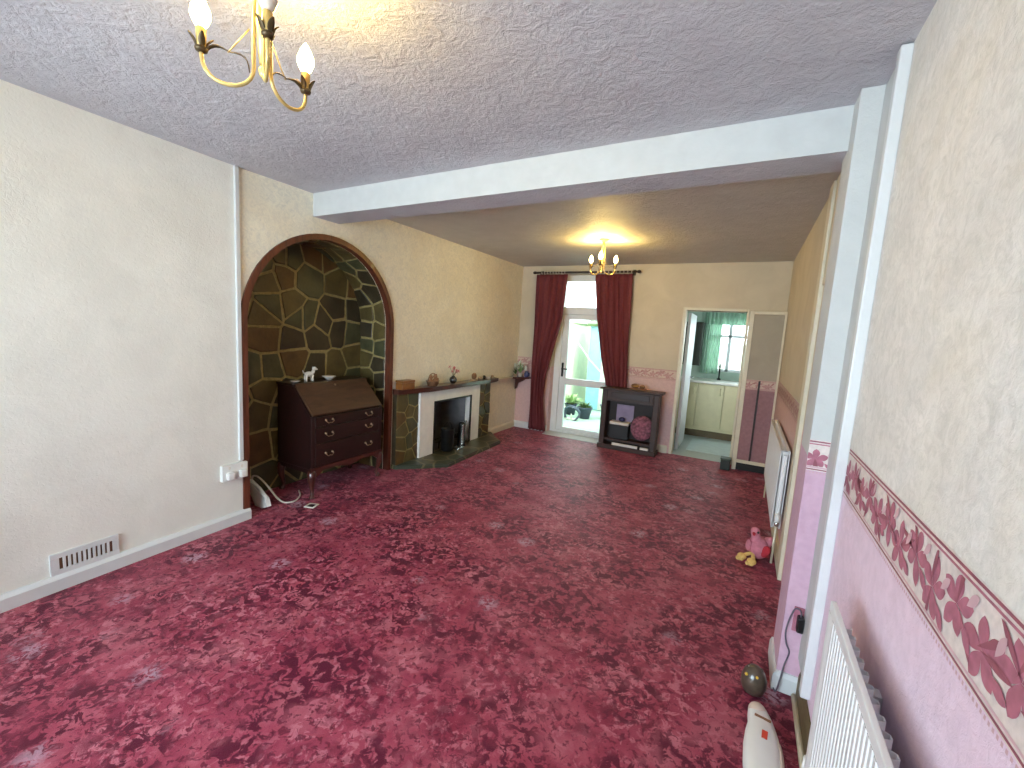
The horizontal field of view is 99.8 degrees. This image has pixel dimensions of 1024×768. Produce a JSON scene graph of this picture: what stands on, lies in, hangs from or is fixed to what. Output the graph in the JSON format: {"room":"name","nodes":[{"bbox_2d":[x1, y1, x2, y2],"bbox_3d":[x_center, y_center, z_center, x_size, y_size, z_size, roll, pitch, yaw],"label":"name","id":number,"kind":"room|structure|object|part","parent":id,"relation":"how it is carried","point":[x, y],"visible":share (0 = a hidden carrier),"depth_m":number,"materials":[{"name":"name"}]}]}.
{"room":"living room","nodes":[
{"label":"living room","id":0,"kind":"room"},
{"bbox_2d":[0,79,242,593],"bbox_3d":[-2.679,-0.088,1.548,0.120,2.480,3.371,7,8,24],"label":"wall","id":1,"kind":"structure","parent":0,"point":[119,402],"depth_m":2.36,"materials":[{"name":"paint"}]},
{"bbox_2d":[49,534,118,576],"bbox_3d":[-2.346,0.940,2.374,0.012,0.120,0.288,7,8,24],"label":"air vent","id":2,"kind":"object","parent":1,"relation":"in","point":[62,562],"visible":1,"depth_m":2.36,"materials":[{"name":"white paint"}]},
{"bbox_2d":[0,508,251,613],"bbox_3d":[-2.653,1.102,1.725,0.030,0.082,3.306,7,8,24],"label":"baseboard","id":3,"kind":"structure","parent":1,"relation":"attached to","point":[26,594],"depth_m":2.48,"materials":[{"name":"white paint"}]},
{"bbox_2d":[220,461,247,482],"bbox_3d":[-1.969,0.623,3.064,0.066,0.115,0.175,7,8,28],"label":"wall socket","id":4,"kind":"object","parent":1,"relation":"attached to","point":[236,470],"visible":1,"depth_m":3.04,"materials":[{"name":"white plastic"}]},
{"bbox_2d":[233,165,243,460],"bbox_3d":[-1.896,-0.450,2.990,0.023,2.018,0.029,7,8,28],"label":"conduit","id":5,"kind":"object","parent":1,"relation":"attached to","point":[235,168],"visible":1,"depth_m":2.97,"materials":[{"name":"white paint"}]},
{"bbox_2d":[248,244,360,494],"bbox_3d":[-1.915,-0.185,3.891,0.038,2.195,1.445,7,8,28],"label":"wall","id":6,"kind":"structure","parent":0,"point":[304,312],"depth_m":3.78,"materials":[{"name":"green stone"}]},
{"bbox_2d":[295,240,385,468],"bbox_3d":[-1.769,-0.146,3.815,0.350,2.153,1.408,7,8,28],"label":"wall","id":7,"kind":"structure","parent":0,"point":[369,300],"depth_m":4.33,"materials":[{"name":"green stone"}]},
{"bbox_2d":[239,168,522,468],"bbox_3d":[-0.960,-0.400,4.908,0.120,2.480,4.213,7,8,28],"label":"wall","id":8,"kind":"structure","parent":0,"point":[454,304],"depth_m":4.73,"materials":[{"name":"paint"}]},
{"bbox_2d":[241,233,393,508],"bbox_3d":[-1.584,-0.144,3.713,0.066,2.192,1.484,7,8,28],"label":"trim","id":9,"kind":"structure","parent":8,"relation":"attached to","point":[356,252],"depth_m":3.50,"materials":[{"name":"wood"}]},
{"bbox_2d":[488,421,513,433],"bbox_3d":[-0.145,0.656,6.526,0.020,0.090,0.770,7,8,28],"label":"baseboard","id":10,"kind":"structure","parent":8,"relation":"attached to","point":[501,427],"depth_m":6.49,"materials":[{"name":"beige paint"}]},
{"bbox_2d":[499,377,512,379],"bbox_3d":[-0.135,-0.080,6.314,0.074,0.022,0.475,7,8,28],"label":"wall ledge","id":11,"kind":"object","parent":8,"relation":"attached to","point":[501,378],"visible":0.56,"depth_m":6.35,"materials":[{"name":"beige paint"}]},
{"bbox_2d":[509,376,530,388],"bbox_3d":[0.116,-0.005,6.611,0.249,0.210,0.263,7,8,28],"label":"corner shelf","id":12,"kind":"object","parent":8,"relation":"attached to","point":[517,379],"visible":0.92,"depth_m":6.67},
{"bbox_2d":[514,360,527,376],"bbox_3d":[0.144,-0.239,6.622,0.270,0.254,0.175,7,8,28],"label":"potted plant","id":13,"kind":"object","parent":12,"relation":"on","point":[520,366],"visible":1,"depth_m":6.61,"materials":[{"name":"white plant"}]},
{"bbox_2d":[0,426,798,767],"bbox_3d":[0.269,1.127,3.672,4.530,0.102,9.700,7,8,28],"label":"floor","id":14,"kind":"structure","parent":0,"point":[532,599],"depth_m":2.12,"materials":[{"name":"carpet"}]},
{"bbox_2d":[250,475,300,507],"bbox_3d":[-1.921,0.843,3.573,0.296,0.231,0.396,7,8,28],"label":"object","id":15,"kind":"object","parent":14,"relation":"on","point":[260,498],"visible":0.98,"depth_m":3.41,"materials":[{"name":"plastic"}]},
{"bbox_2d":[304,503,318,508],"bbox_3d":[-1.620,0.982,3.480,0.085,0.010,0.085,4,7,8],"label":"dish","id":16,"kind":"object","parent":14,"relation":"on","point":[310,505],"visible":1,"depth_m":3.48,"materials":[{"name":"white"}]},
{"bbox_2d":[276,376,381,498],"bbox_3d":[-1.650,0.448,3.978,0.477,0.963,0.817,7,8,28],"label":"bureau","id":17,"kind":"object","parent":14,"relation":"on","point":[323,424],"visible":1,"depth_m":3.72,"materials":[{"name":"brown wood"}]},
{"bbox_3d":[-2.025,0.794,3.792,0.070,0.274,0.079,7,8,28],"label":"leg","id":18,"kind":"part","parent":17,"relation":"part of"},
{"bbox_3d":[-1.854,0.719,3.673,0.440,0.060,0.016,7,8,28],"label":"rail","id":19,"kind":"part","parent":17,"relation":"part of","materials":[{"name":"brown wood"}]},
{"bbox_2d":[302,367,317,381],"bbox_3d":[-1.783,-0.089,3.808,0.046,0.124,0.150,7,8,28],"label":"dog figurine","id":20,"kind":"object","parent":17,"relation":"on","point":[309,373],"visible":1,"depth_m":3.79,"materials":[{"name":"ceramic"}]},
{"bbox_3d":[-1.676,0.838,3.605,0.079,0.277,0.079,7,8,28],"label":"leg","id":21,"kind":"part","parent":17,"relation":"part of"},
{"bbox_2d":[322,375,335,379],"bbox_3d":[-1.691,-0.059,3.986,0.124,0.034,0.124,7,8,28],"label":"bowl","id":22,"kind":"object","parent":17,"relation":"on","point":[327,377],"visible":1,"depth_m":3.97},
{"bbox_3d":[-1.471,0.573,3.891,0.014,0.190,0.695,7,8,28],"label":"drawer","id":23,"kind":"part","parent":17,"relation":"part of","materials":[{"name":"brown wood"}]},
{"bbox_3d":[-1.461,0.405,3.870,0.014,0.130,0.695,7,8,28],"label":"drawer","id":24,"kind":"part","parent":17,"relation":"part of","materials":[{"name":"brown wood"}]},
{"bbox_3d":[-1.454,0.291,3.856,0.014,0.080,0.695,7,8,28],"label":"drawer","id":25,"kind":"part","parent":17,"relation":"part of","materials":[{"name":"brown wood"}]},
{"bbox_3d":[-1.322,0.780,4.250,0.079,0.277,0.079,7,8,28],"label":"leg","id":26,"kind":"part","parent":17,"relation":"part of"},
{"bbox_2d":[391,377,499,469],"bbox_3d":[-0.707,0.397,5.290,0.740,0.837,1.988,7,8,28],"label":"fireplace","id":27,"kind":"object","parent":14,"relation":"on","point":[419,415],"visible":0.94,"depth_m":4.91,"materials":[{"name":"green stone"}]},
{"bbox_2d":[395,379,414,389],"bbox_3d":[-1.102,0.006,4.455,0.101,0.094,0.191,7,8,28],"label":"wooden box","id":28,"kind":"object","parent":27,"relation":"on","point":[405,384],"visible":1,"depth_m":4.40,"materials":[{"name":"wood"}]},
{"bbox_3d":[-1.100,-0.029,4.451,0.101,0.023,0.191,7,8,28],"label":"lid","id":29,"kind":"part","parent":28,"relation":"part of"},
{"bbox_2d":[426,373,438,385],"bbox_3d":[-0.887,-0.053,4.827,0.136,0.145,0.184,7,8,28],"label":"wicker basket","id":30,"kind":"object","parent":27,"relation":"on","point":[427,381],"visible":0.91,"depth_m":4.78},
{"bbox_2d":[429,375,433,381],"bbox_3d":[-0.898,-0.049,4.793,0.066,0.108,0.070,7,8,28],"label":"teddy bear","id":31,"kind":"object","parent":30,"relation":"in","point":[431,379],"visible":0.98,"depth_m":4.78},
{"bbox_2d":[433,374,438,383],"bbox_3d":[-0.860,-0.056,4.852,0.069,0.113,0.074,7,8,28],"label":"teddy bear","id":32,"kind":"object","parent":30,"relation":"in","point":[435,377],"visible":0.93,"depth_m":4.83},
{"bbox_2d":[393,377,498,394],"bbox_3d":[-0.679,0.011,5.223,0.164,0.053,1.958,7,8,28],"label":"mantel shelf","id":33,"kind":"object","parent":27,"relation":"attached to","point":[441,387],"depth_m":4.96,"materials":[{"name":"wood"}]},
{"bbox_2d":[441,422,454,451],"bbox_3d":[-0.765,0.617,5.106,0.168,0.350,0.170,7,8,28],"label":"bucket","id":34,"kind":"object","parent":27,"relation":"on","point":[447,433],"visible":1,"depth_m":5.05,"materials":[{"name":"black paint"}]},
{"bbox_3d":[-0.714,0.470,5.254,0.010,0.612,0.754,7,8,28],"label":"fire frame","id":35,"kind":"part","parent":27,"relation":"part of","materials":[{"name":"black paint"}]},
{"bbox_2d":[448,366,458,382],"bbox_3d":[-0.692,-0.119,5.168,0.092,0.217,0.173,5,7,16],"label":"flower vase","id":36,"kind":"object","parent":27,"relation":"on","point":[453,379],"visible":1,"depth_m":5.12,"materials":[{"name":"ceramic"}]},
{"bbox_2d":[453,445,463,449],"bbox_3d":[-0.654,0.772,5.231,0.090,0.024,0.120,7,8,28],"label":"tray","id":37,"kind":"object","parent":27,"relation":"on","point":[458,447],"visible":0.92,"depth_m":5.20,"materials":[{"name":"metal"}]},
{"bbox_2d":[456,420,466,446],"bbox_3d":[-0.618,0.612,5.378,0.120,0.311,0.156,7,8,28],"label":"holder","id":38,"kind":"object","parent":27,"relation":"on","point":[461,425],"visible":0.97,"depth_m":5.33,"materials":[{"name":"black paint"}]},
{"bbox_2d":[470,373,477,380],"bbox_3d":[-0.487,-0.093,5.542,0.060,0.097,0.100,7,8,28],"label":"round ornament","id":39,"kind":"object","parent":27,"relation":"on","point":[474,375],"visible":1,"depth_m":5.52,"materials":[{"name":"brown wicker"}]},
{"bbox_2d":[597,385,665,456],"bbox_3d":[1.563,0.481,5.732,0.810,0.831,0.215,7,8,28],"label":"fireplace surround","id":40,"kind":"object","parent":14,"relation":"on","point":[647,403],"visible":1,"depth_m":5.70,"materials":[{"name":"brown wood"}]},
{"bbox_2d":[609,420,630,439],"bbox_3d":[1.454,0.620,5.827,0.260,0.229,0.135,7,8,28],"label":"storage box","id":41,"kind":"object","parent":40,"relation":"in","point":[617,429],"visible":0.97,"depth_m":5.77,"materials":[{"name":"black plastic"}]},
{"bbox_2d":[616,404,634,421],"bbox_3d":[1.532,0.394,5.834,0.230,0.224,0.009,7,8,28],"label":"book","id":42,"kind":"object","parent":41,"relation":"on","point":[625,411],"visible":0.8,"depth_m":5.83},
{"bbox_2d":[611,442,636,448],"bbox_3d":[1.488,0.817,5.713,0.340,0.034,0.022,7,8,28],"label":"pile","id":43,"kind":"object","parent":40,"relation":"on","point":[612,443],"visible":1,"depth_m":5.71,"materials":[{"name":"white paper"}]},
{"bbox_3d":[1.538,0.191,5.627,0.640,0.120,0.008,7,8,28],"label":"moulding","id":44,"kind":"part","parent":40,"relation":"part of","materials":[{"name":"brown wood"}]},
{"bbox_2d":[630,384,646,390],"bbox_3d":[1.662,0.037,5.664,0.200,0.077,0.090,7,8,28],"label":"ornament","id":45,"kind":"object","parent":40,"relation":"on","point":[634,386],"visible":1,"depth_m":5.65,"materials":[{"name":"wood"}]},
{"bbox_2d":[630,415,651,440],"bbox_3d":[1.709,0.584,5.676,0.302,0.345,0.093,7,8,28],"label":"round cushion","id":46,"kind":"object","parent":40,"relation":"in","point":[640,427],"visible":0.88,"depth_m":5.65,"materials":[{"name":"pink fabric"}]},
{"bbox_2d":[675,381,697,435],"bbox_3d":[2.882,0.365,7.164,0.360,0.862,0.651,7,8,28],"label":"base cabinet","id":47,"kind":"object","parent":14,"relation":"on","point":[693,387],"visible":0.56,"depth_m":6.86,"materials":[{"name":"wood"}]},
{"bbox_2d":[686,438,730,456],"bbox_3d":[2.867,0.911,6.232,0.570,0.008,0.800,7,8,28],"label":"kitchen mat","id":48,"kind":"object","parent":14,"relation":"on","point":[723,449],"visible":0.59,"depth_m":6.19,"materials":[{"name":"fabric"}]},
{"bbox_2d":[693,383,724,439],"bbox_3d":[3.206,0.406,6.990,0.380,0.862,0.651,7,8,28],"label":"base cabinet","id":49,"kind":"object","parent":14,"relation":"on","point":[709,401],"visible":0.96,"depth_m":6.74,"materials":[{"name":"wood"}]},
{"bbox_2d":[681,376,741,386],"bbox_3d":[3.267,-0.038,6.920,1.615,0.037,0.655,7,8,28],"label":"countertop","id":50,"kind":"structure","parent":49,"relation":"on","point":[694,379],"depth_m":6.75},
{"bbox_2d":[717,364,720,379],"bbox_3d":[3.365,-0.195,6.998,0.060,0.266,0.170,7,8,28],"label":"tap","id":51,"kind":"object","parent":50,"relation":"on","point":[718,378],"visible":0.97,"depth_m":7.04,"materials":[{"name":"black paint"}]},
{"bbox_2d":[720,456,730,470],"bbox_3d":[2.565,0.955,5.184,0.115,0.144,0.120,7,8,28],"label":"door stop","id":52,"kind":"object","parent":14,"relation":"on","point":[725,461],"visible":1,"depth_m":5.14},
{"bbox_3d":[2.569,0.893,5.176,0.115,0.019,0.120,7,8,28],"label":"lid","id":53,"kind":"part","parent":52,"relation":"part of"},
{"bbox_2d":[719,386,740,440],"bbox_3d":[3.539,0.448,6.811,0.380,0.862,0.651,7,8,28],"label":"base cabinet","id":54,"kind":"object","parent":14,"relation":"on","point":[730,392],"visible":0.3,"depth_m":6.60,"materials":[{"name":"wood"}]},
{"bbox_2d":[740,663,766,696],"bbox_3d":[1.054,1.284,1.878,0.100,0.121,0.100,7,8,28],"label":"ornament","id":55,"kind":"object","parent":14,"relation":"on","point":[753,677],"visible":1,"depth_m":1.85,"materials":[{"name":"brown ceramic"}]},
{"bbox_2d":[735,527,772,565],"bbox_3d":[1.708,1.123,3.012,0.251,0.234,0.161,0,8,-29],"label":"bird","id":56,"kind":"object","parent":14,"relation":"on","point":[758,547],"visible":1,"depth_m":3.00},
{"bbox_2d":[731,311,787,473],"bbox_3d":[2.919,0.102,5.112,0.371,1.895,0.195,7,8,28],"label":"door","id":57,"kind":"structure","parent":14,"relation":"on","point":[766,329],"depth_m":5.03,"materials":[{"name":"beige wood"}]},
{"bbox_2d":[743,701,784,767],"bbox_3d":[0.902,1.335,1.548,0.129,0.080,0.500,7,8,28],"label":"appliance","id":58,"kind":"object","parent":14,"relation":"on","point":[762,748],"visible":1,"depth_m":1.56,"materials":[{"name":"plastic"}]},
{"bbox_3d":[0.938,1.339,1.506,0.024,0.056,0.200,7,8,28],"label":"panel","id":59,"kind":"part","parent":58,"relation":"part of","materials":[{"name":"beige plastic"}]},
{"bbox_2d":[791,693,803,767],"bbox_3d":[1.057,1.363,1.574,0.024,0.021,0.630,7,8,28],"label":"pipe","id":60,"kind":"object","parent":14,"relation":"on","point":[799,743],"visible":0.86,"depth_m":1.68,"materials":[{"name":"beige paint"}]},
{"bbox_2d":[0,0,936,266],"bbox_3d":[-0.084,-1.350,2.480,3.685,0.100,7.670,7,8,28],"label":"ceiling","id":61,"kind":"structure","parent":0,"point":[401,89],"depth_m":1.78,"materials":[{"name":"paint"}]},
{"bbox_2d":[187,0,314,111],"bbox_3d":[-0.621,-0.961,1.119,0.269,0.399,0.288,7,8,28],"label":"chandelier","id":62,"kind":"object","parent":61,"relation":"hanging from","point":[263,20],"visible":1,"depth_m":1.10,"materials":[{"name":"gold metal"}]},
{"bbox_3d":[-0.775,-0.929,1.071,0.045,0.080,0.044,7,8,28],"label":"bulb","id":63,"kind":"part","parent":62,"relation":"part of","materials":[{"name":"white"}]},
{"bbox_3d":[-0.717,-0.899,1.095,0.136,0.271,0.010,1,7,-19],"label":"arm","id":64,"kind":"part","parent":62,"relation":"part of","materials":[{"name":"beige metal"}]},
{"bbox_3d":[-0.642,-0.968,1.110,0.038,0.339,0.038,7,8,28],"label":"stem","id":65,"kind":"part","parent":62,"relation":"part of","materials":[{"name":"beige metal"}]},
{"bbox_3d":[-0.605,-0.888,1.057,0.009,0.271,0.135,-1,8,-33],"label":"arm","id":66,"kind":"part","parent":62,"relation":"part of","materials":[{"name":"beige metal"}]},
{"bbox_3d":[-0.568,-0.908,1.001,0.045,0.080,0.044,7,8,28],"label":"bulb","id":67,"kind":"part","parent":62,"relation":"part of","materials":[{"name":"white glass"}]},
{"bbox_3d":[-0.619,-0.905,1.188,0.010,0.271,0.136,6,7,20],"label":"arm","id":68,"kind":"part","parent":62,"relation":"part of","materials":[{"name":"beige metal"}]},
{"bbox_3d":[-0.596,-0.940,1.244,0.045,0.080,0.044,7,8,28],"label":"bulb","id":69,"kind":"part","parent":62,"relation":"part of","materials":[{"name":"white"}]},
{"bbox_2d":[313,105,853,223],"bbox_3d":[-0.005,-1.229,2.656,3.492,0.176,0.245,7,8,29],"label":"ceiling beam","id":70,"kind":"structure","parent":61,"relation":"attached to","point":[815,142],"depth_m":2.23,"materials":[{"name":"white paint"}]},
{"bbox_2d":[589,238,617,274],"bbox_3d":[0.904,-1.298,4.392,0.299,0.349,0.284,7,8,28],"label":"chandelier","id":71,"kind":"object","parent":61,"relation":"hanging from","point":[602,253],"visible":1,"depth_m":4.41,"materials":[{"name":"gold metal"}]},
{"bbox_3d":[0.928,-1.305,4.406,0.038,0.289,0.038,7,8,28],"label":"stem","id":72,"kind":"part","parent":71,"relation":"part of","materials":[{"name":"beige metal"}]},
{"bbox_3d":[1.002,-1.258,4.427,0.142,0.271,0.010,2,7,-12],"label":"arm","id":73,"kind":"part","parent":71,"relation":"part of","materials":[{"name":"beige metal"}]},
{"bbox_2d":[514,261,793,462],"bbox_3d":[1.687,-0.378,6.013,3.485,2.480,0.250,7,8,28],"label":"wall","id":74,"kind":"structure","parent":0,"point":[660,292],"depth_m":5.67,"materials":[{"name":"paint"}]},
{"bbox_2d":[514,420,546,431],"bbox_3d":[0.276,0.652,6.724,0.570,0.100,0.020,7,8,28],"label":"baseboard","id":75,"kind":"structure","parent":74,"relation":"attached to","point":[522,424],"depth_m":6.78,"materials":[{"name":"white paint"}]},
{"bbox_2d":[518,356,549,368],"bbox_3d":[0.330,-0.334,6.615,0.550,0.145,0.002,7,8,28],"label":"trim","id":76,"kind":"structure","parent":74,"relation":"attached to","point":[527,361],"depth_m":6.67,"materials":[{"name":"paper"}]},
{"bbox_2d":[542,430,598,443],"bbox_3d":[0.952,0.791,6.347,0.996,0.016,0.285,7,8,28],"label":"trim","id":77,"kind":"structure","parent":74,"relation":"attached to","point":[552,433],"depth_m":6.37,"materials":[{"name":"white paint"}]},
{"bbox_2d":[549,275,604,438],"bbox_3d":[1.103,-0.394,6.352,1.000,2.360,0.154,7,8,28],"label":"door","id":78,"kind":"structure","parent":74,"relation":"in","point":[560,380],"depth_m":6.50,"materials":[{"name":"white plastic"}]},
{"bbox_3d":[0.786,-0.213,6.490,0.108,0.210,0.064,7,8,28],"label":"handle","id":79,"kind":"part","parent":78,"relation":"part of","materials":[{"name":"black paint"}]},
{"bbox_2d":[533,270,640,275],"bbox_3d":[1.024,-1.565,6.055,1.576,0.075,0.121,7,8,28],"label":"rail","id":80,"kind":"object","parent":74,"relation":"attached to","point":[634,272],"visible":0.91,"depth_m":5.99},
{"bbox_2d":[528,274,567,430],"bbox_3d":[0.512,-0.441,6.386,0.491,2.315,0.081,7,8,28],"label":"curtain","id":81,"kind":"object","parent":80,"relation":"hanging from","point":[550,289],"visible":1,"depth_m":6.37,"materials":[{"name":"red fabric"}]},
{"bbox_2d":[595,274,632,387],"bbox_3d":[1.335,-0.340,5.965,0.570,2.315,0.082,7,8,28],"label":"curtain","id":82,"kind":"object","parent":80,"relation":"hanging from","point":[614,291],"visible":0.71,"depth_m":5.88,"materials":[{"name":"red fabric"}]},
{"bbox_2d":[627,366,676,380],"bbox_3d":[1.832,-0.144,5.810,0.720,0.145,0.002,7,8,28],"label":"trim","id":83,"kind":"structure","parent":74,"relation":"attached to","point":[639,372],"depth_m":5.79,"materials":[{"name":"paper"}]},
{"bbox_2d":[657,444,666,452],"bbox_3d":[1.734,0.835,5.942,0.760,0.100,0.020,7,8,28],"label":"baseboard","id":84,"kind":"structure","parent":74,"relation":"attached to","point":[661,448],"depth_m":5.78,"materials":[{"name":"beige paint"}]},
{"bbox_2d":[674,313,696,448],"bbox_3d":[2.508,-0.046,6.148,0.089,1.872,0.680,7,8,28],"label":"door","id":85,"kind":"structure","parent":74,"relation":"in","point":[692,318],"depth_m":5.97,"materials":[{"name":"white paint"}]},
{"bbox_2d":[668,307,749,464],"bbox_3d":[2.506,0.009,5.524,0.753,1.930,0.142,7,8,28],"label":"trim","id":86,"kind":"structure","parent":74,"relation":"attached to","point":[685,312],"depth_m":5.53,"materials":[{"name":"beige paint"}]},
{"bbox_2d":[681,312,739,380],"bbox_3d":[3.341,-0.346,7.300,1.920,2.300,0.120,7,8,28],"label":"wall","id":87,"kind":"structure","parent":0,"point":[701,316],"depth_m":7.25,"materials":[{"name":"paint"}]},
{"bbox_2d":[682,322,705,365],"bbox_3d":[2.883,-0.691,7.248,0.590,0.700,0.345,7,8,28],"label":"upper cabinet","id":88,"kind":"object","parent":87,"relation":"attached to","point":[700,326],"visible":0.28,"depth_m":7.00,"materials":[{"name":"wood"}]},
{"bbox_2d":[700,313,722,373],"bbox_3d":[3.323,-0.669,7.168,0.260,0.990,0.031,7,8,28],"label":"curtain","id":89,"kind":"object","parent":87,"relation":"hanging from","point":[712,335],"visible":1,"depth_m":7.18,"materials":[{"name":"teal fabric"}]},
{"bbox_2d":[707,312,749,325],"bbox_3d":[3.579,-1.057,6.959,0.780,0.220,0.031,7,8,28],"label":"valance","id":90,"kind":"object","parent":89,"relation":"attached to","point":[713,318],"visible":0.54,"depth_m":7.01,"materials":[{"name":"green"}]},
{"bbox_2d":[717,325,743,373],"bbox_3d":[3.724,-0.636,7.053,1.000,0.920,0.060,7,8,28],"label":"window","id":91,"kind":"structure","parent":87,"relation":"in","point":[730,336],"depth_m":7.10,"materials":[{"name":"white plastic"}]},
{"bbox_2d":[774,85,885,676],"bbox_3d":[1.335,0.114,1.853,0.088,2.480,0.240,7,8,28],"label":"wall","id":92,"kind":"structure","parent":0,"point":[858,162],"depth_m":1.75,"materials":[{"name":"white paint"}]},
{"bbox_2d":[768,637,776,688],"bbox_3d":[1.215,1.296,2.014,0.014,0.085,0.260,7,8,28],"label":"baseboard","id":93,"kind":"structure","parent":92,"relation":"attached to","point":[771,650],"depth_m":1.98,"materials":[{"name":"white paint"}]},
{"bbox_2d":[774,669,797,695],"bbox_3d":[1.202,1.311,1.885,0.087,0.085,0.020,7,8,28],"label":"baseboard","id":94,"kind":"structure","parent":92,"relation":"attached to","point":[788,683],"depth_m":1.88,"materials":[{"name":"white paint"}]},
{"bbox_2d":[773,606,804,691],"bbox_3d":[1.193,1.152,1.861,0.078,0.399,0.044,7,8,28],"label":"power cord","id":95,"kind":"object","parent":92,"relation":"attached to","point":[798,622],"visible":1,"depth_m":1.85,"materials":[{"name":"black plastic"}]},
{"bbox_3d":[1.228,1.011,1.850,0.036,0.110,0.008,7,8,28],"label":"plate","id":96,"kind":"part","parent":95,"relation":"part of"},
{"bbox_2d":[805,439,830,474],"bbox_3d":[1.258,0.301,1.772,0.070,0.140,0.002,7,8,28],"label":"trim","id":97,"kind":"structure","parent":92,"relation":"attached to","point":[818,453],"depth_m":1.77,"materials":[{"name":"paper"}]},
{"bbox_2d":[774,0,1023,767],"bbox_3d":[1.394,0.130,1.747,0.120,2.480,7.570,7,8,28],"label":"wall","id":98,"kind":"structure","parent":0,"point":[939,416],"depth_m":0.89,"materials":[{"name":"paint"}]},
{"bbox_2d":[771,526,779,567],"bbox_3d":[2.389,1.115,3.985,0.022,0.100,2.440,7,8,28],"label":"baseboard","id":99,"kind":"structure","parent":98,"relation":"attached to","point":[776,546],"depth_m":3.10,"materials":[{"name":"beige paint"}]},
{"bbox_2d":[763,419,790,563],"bbox_3d":[2.192,0.796,3.601,0.076,0.798,1.517,7,8,28],"label":"radiator","id":100,"kind":"object","parent":98,"relation":"attached to","point":[778,451],"visible":1,"depth_m":3.09,"materials":[{"name":"white metal"}]},
{"bbox_3d":[2.171,0.673,3.601,0.014,0.555,1.410,7,8,28],"label":"panel","id":101,"kind":"part","parent":100,"relation":"part of","materials":[{"name":"white metal"}]},
{"bbox_2d":[773,419,787,455],"bbox_3d":[2.206,0.417,3.559,0.029,0.035,1.410,7,8,28],"label":"grille","id":102,"kind":"object","parent":100,"relation":"attached to","point":[781,443],"depth_m":3.32,"materials":[{"name":"white metal"}]},
{"bbox_3d":[2.209,0.677,3.581,0.014,0.555,1.410,7,8,28],"label":"panel","id":103,"kind":"part","parent":100,"relation":"part of","materials":[{"name":"white metal"}]},
{"bbox_2d":[778,381,798,421],"bbox_3d":[2.457,0.126,3.859,0.002,0.140,2.440,7,8,28],"label":"trim","id":104,"kind":"structure","parent":98,"relation":"attached to","point":[789,400],"depth_m":3.60,"materials":[{"name":"paper"}]},
{"bbox_2d":[796,672,810,754],"bbox_3d":[0.366,1.432,0.273,0.010,0.140,3.600,7,8,28],"label":"baseboard","id":105,"kind":"structure","parent":98,"relation":"attached to","point":[803,710],"depth_m":1.65,"materials":[{"name":"wood"}]},
{"bbox_2d":[776,173,840,580],"bbox_3d":[1.648,0.073,2.358,0.023,2.475,0.930,7,8,28],"label":"trim","id":106,"kind":"structure","parent":98,"relation":"attached to","point":[834,188],"depth_m":2.65,"materials":[{"name":"beige paint"}]},
{"bbox_2d":[801,601,899,767],"bbox_3d":[0.461,1.069,0.442,0.080,0.824,1.852,7,8,28],"label":"radiator","id":107,"kind":"object","parent":98,"relation":"attached to","point":[847,728],"visible":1,"depth_m":0.97,"materials":[{"name":"white metal"}]},
{"bbox_2d":[798,43,913,699],"bbox_3d":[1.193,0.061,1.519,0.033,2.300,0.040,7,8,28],"label":"trim","id":108,"kind":"structure","parent":98,"relation":"attached to","point":[905,53],"depth_m":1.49,"materials":[{"name":"white paint"}]},
{"bbox_2d":[843,448,1023,767],"bbox_3d":[0.373,0.443,0.047,0.002,0.175,3.370,7,8,28],"label":"wallpaper border","id":109,"kind":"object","parent":98,"relation":"attached to","point":[982,636],"depth_m":0.72,"materials":[{"name":"paper"}]},
{"label":"outside","id":110,"kind":"structure","parent":0,"visible":0},
{"bbox_2d":[570,330,603,375],"bbox_3d":[0.945,-0.754,6.988,1.643,1.320,0.077,8,8,31],"label":"washing line","id":111,"kind":"object","parent":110,"point":[570,330],"visible":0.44,"depth_m":6.85,"materials":[{"name":"white plastic"}]},
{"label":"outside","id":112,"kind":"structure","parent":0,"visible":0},
{"bbox_2d":[563,401,600,431],"bbox_3d":[1.903,0.476,10.581,11.500,0.100,7.750,7,8,28],"label":"ground","id":113,"kind":"structure","parent":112,"point":[593,423],"depth_m":7.97,"materials":[{"name":"concrete"}]},
{"bbox_2d":[564,405,579,420],"bbox_3d":[1.119,0.560,8.129,0.346,0.314,0.134,7,8,28],"label":"garden hose","id":114,"kind":"object","parent":113,"relation":"on","point":[570,406],"visible":0.91,"depth_m":8.10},
{"bbox_2d":[565,393,583,414],"bbox_3d":[1.204,0.397,8.691,0.477,0.434,0.455,4,7,6],"label":"potted plant","id":115,"kind":"object","parent":113,"relation":"on","point":[569,401],"visible":0.93,"depth_m":8.64,"materials":[{"name":"green plant"}]},
{"bbox_3d":[1.186,0.501,8.717,0.259,0.220,0.255,7,8,28],"label":"pot","id":116,"kind":"part","parent":115,"relation":"part of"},
{"bbox_2d":[564,320,590,407],"bbox_3d":[1.131,-0.440,9.405,0.330,1.910,4.400,7,8,28],"label":"wall","id":117,"kind":"structure","parent":113,"relation":"on","point":[577,367],"depth_m":9.80,"materials":[{"name":"paint"}]},
{"bbox_2d":[577,402,592,418],"bbox_3d":[1.408,0.504,8.364,0.311,0.326,0.302,7,8,28],"label":"potted plant","id":118,"kind":"object","parent":113,"relation":"on","point":[585,409],"visible":0.99,"depth_m":8.28,"materials":[{"name":"green plant"}]},
{"bbox_2d":[585,320,604,410],"bbox_3d":[2.572,-0.490,9.527,1.550,2.150,1.400,7,8,28],"label":"garden shed","id":119,"kind":"object","parent":113,"relation":"on","point":[593,395],"visible":0.2,"depth_m":9.27,"materials":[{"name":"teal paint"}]},
{"bbox_3d":[2.155,-0.242,9.073,0.600,1.680,0.029,7,8,28],"label":"door","id":120,"kind":"part","parent":119,"relation":"part of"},
{"bbox_2d":[718,343,745,369],"bbox_3d":[4.851,-0.138,10.026,5.750,1.600,0.200,7,8,28],"label":"wall","id":121,"kind":"structure","parent":113,"relation":"on","point":[736,350],"depth_m":9.79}
]}

